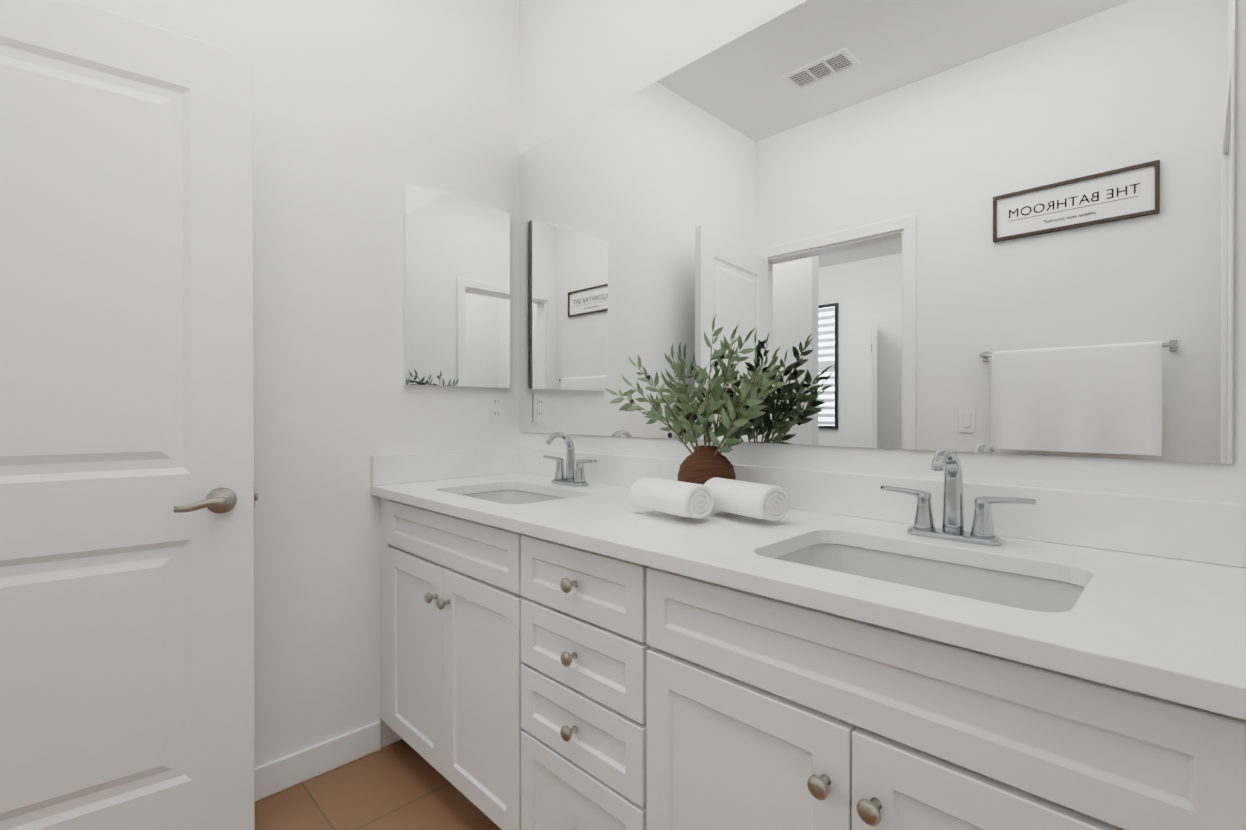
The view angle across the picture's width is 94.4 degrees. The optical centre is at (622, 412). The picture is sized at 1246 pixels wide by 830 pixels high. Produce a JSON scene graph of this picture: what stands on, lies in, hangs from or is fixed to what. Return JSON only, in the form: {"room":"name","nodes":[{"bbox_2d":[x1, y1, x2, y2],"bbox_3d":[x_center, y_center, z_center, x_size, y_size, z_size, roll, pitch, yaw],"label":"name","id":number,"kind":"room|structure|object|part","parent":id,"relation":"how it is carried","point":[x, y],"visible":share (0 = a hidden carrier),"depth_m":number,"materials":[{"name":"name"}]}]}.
{"room":"bathroom","nodes":[
{"label":"bathroom","id":0,"kind":"room"},
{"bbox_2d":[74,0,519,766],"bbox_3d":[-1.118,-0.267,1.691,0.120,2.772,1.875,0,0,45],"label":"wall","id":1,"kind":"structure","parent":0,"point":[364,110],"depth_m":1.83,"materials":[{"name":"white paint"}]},
{"bbox_2d":[0,0,257,829],"bbox_3d":[-1.282,0.093,1.272,0.810,2.030,0.155,0,0,-38],"label":"door","id":2,"kind":"structure","parent":1,"relation":"in","point":[128,496],"depth_m":1.34,"materials":[{"name":"white paint"}]},
{"bbox_3d":[-1.033,0.222,1.468,0.176,0.066,0.155,0,0,-38],"label":"handle","id":3,"kind":"part","parent":2,"relation":"part of","materials":[{"name":"silver metal"}]},
{"bbox_2d":[255,721,380,801],"bbox_3d":[-1.226,1.072,1.492,0.013,0.095,1.195,0,0,45],"label":"baseboard","id":4,"kind":"structure","parent":1,"relation":"attached to","point":[285,772],"depth_m":1.75,"materials":[{"name":"white paint"}]},
{"bbox_2d":[371,447,518,486],"bbox_3d":[-0.615,0.190,2.099,0.020,0.099,0.587,0,0,45],"label":"backsplash","id":5,"kind":"structure","parent":1,"relation":"attached to","point":[407,467],"depth_m":2.05,"materials":[{"name":"white stone"}]},
{"bbox_2d":[402,183,509,387],"bbox_3d":[-0.597,-0.436,2.113,0.020,0.683,0.422,0,0,45],"label":"medicine cabinet","id":6,"kind":"object","parent":1,"relation":"attached to","point":[456,285],"visible":0.96,"depth_m":2.09,"materials":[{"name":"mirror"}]},
{"bbox_2d":[488,393,503,422],"bbox_3d":[-0.490,-0.018,2.232,0.007,0.116,0.072,0,0,45],"label":"electrical outlet","id":7,"kind":"object","parent":1,"relation":"attached to","point":[495,407],"visible":1,"depth_m":2.23,"materials":[{"name":"white plastic"}]},
{"bbox_2d":[255,739,501,829],"bbox_3d":[-0.323,1.146,0.990,2.242,0.050,1.995,0,0,45],"label":"floor","id":8,"kind":"structure","parent":0,"point":[401,784],"depth_m":1.66,"materials":[{"name":"tile"}]},
{"bbox_2d":[371,491,1245,829],"bbox_3d":[0.085,0.696,1.399,2.000,0.846,0.596,0,0,45],"label":"bathroom vanity","id":9,"kind":"object","parent":8,"relation":"on","point":[835,651],"depth_m":0.94,"materials":[{"name":"white paint"}]},
{"bbox_2d":[371,471,1245,706],"bbox_3d":[0.087,0.258,1.400,2.001,0.030,0.589,0,0,45],"label":"countertop","id":10,"kind":"structure","parent":9,"relation":"on","point":[1180,624],"depth_m":0.86,"materials":[{"name":"white stone"}]},
{"bbox_2d":[455,483,566,502],"bbox_3d":[-0.341,0.344,1.770,0.510,0.169,0.360,0,0,45],"label":"sink","id":11,"kind":"object","parent":10,"relation":"in","point":[508,493],"depth_m":1.97,"materials":[{"name":"white ceramic"}]},
{"bbox_2d":[543,432,596,486],"bbox_3d":[-0.203,0.152,1.906,0.267,0.176,0.126,0,0,45],"label":"faucet","id":12,"kind":"object","parent":10,"relation":"on","point":[574,477],"visible":1,"depth_m":1.92,"materials":[{"name":"silver metal"}]},
{"bbox_2d":[630,477,713,518],"bbox_3d":[0.109,0.194,1.331,0.092,0.075,0.195,0,0,-37],"label":"roll","id":13,"kind":"object","parent":10,"relation":"on","point":[684,499],"visible":1,"depth_m":1.27,"materials":[{"name":"white fabric"}]},
{"bbox_2d":[605,315,786,484],"bbox_3d":[0.191,0.004,1.522,0.500,0.474,0.241,0,0,45],"label":"potted plant","id":14,"kind":"object","parent":10,"relation":"on","point":[703,464],"visible":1,"depth_m":1.46,"materials":[{"name":"green plant"}]},
{"bbox_3d":[0.195,-0.023,1.528,0.433,0.332,0.206,0,0,45],"label":"stem","id":15,"kind":"part","parent":14,"relation":"part of","materials":[{"name":"green plant"}]},
{"bbox_2d":[704,477,788,520],"bbox_3d":[0.271,0.194,1.311,0.092,0.075,0.195,0,0,-33],"label":"roll","id":16,"kind":"object","parent":10,"relation":"on","point":[759,500],"visible":0.96,"depth_m":1.25,"materials":[{"name":"white fabric"}]},
{"bbox_2d":[763,535,1090,614],"bbox_3d":[0.477,0.347,0.957,0.510,0.169,0.360,0,0,45],"label":"sink","id":17,"kind":"object","parent":10,"relation":"in","point":[1037,588],"depth_m":1.05,"materials":[{"name":"white ceramic"}]},
{"bbox_2d":[881,448,1035,545],"bbox_3d":[0.614,0.155,1.093,0.267,0.176,0.126,0,0,45],"label":"faucet","id":18,"kind":"object","parent":10,"relation":"on","point":[947,461],"visible":1,"depth_m":1.11,"materials":[{"name":"silver metal"}]},
{"bbox_2d":[519,0,1245,503],"bbox_3d":[0.338,-0.267,1.650,2.242,2.772,0.120,0,0,45],"label":"wall","id":19,"kind":"structure","parent":0,"point":[579,60],"depth_m":1.64,"materials":[{"name":"white paint"}]},
{"bbox_2d":[519,0,1234,463],"bbox_3d":[0.283,-0.473,1.614,1.961,1.105,0.006,0,0,45],"label":"mirror","id":20,"kind":"object","parent":19,"relation":"attached to","point":[991,226],"visible":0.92,"depth_m":1.25,"materials":[{"name":"clear glass"}]},
{"bbox_2d":[519,447,1242,566],"bbox_3d":[0.288,0.192,1.602,1.961,0.099,0.019,0,0,45],"label":"backsplash","id":21,"kind":"structure","parent":19,"relation":"attached to","point":[1205,531],"depth_m":1.11,"materials":[{"name":"white stone"}]},
{"bbox_2d":[1243,503,1245,566],"bbox_3d":[0.790,0.195,0.702,0.019,0.099,0.587,0,0,45],"label":"backsplash","id":22,"kind":"structure","parent":19,"relation":"attached to","point":[1244,505],"depth_m":0.90,"materials":[{"name":"white stone"}]}
]}

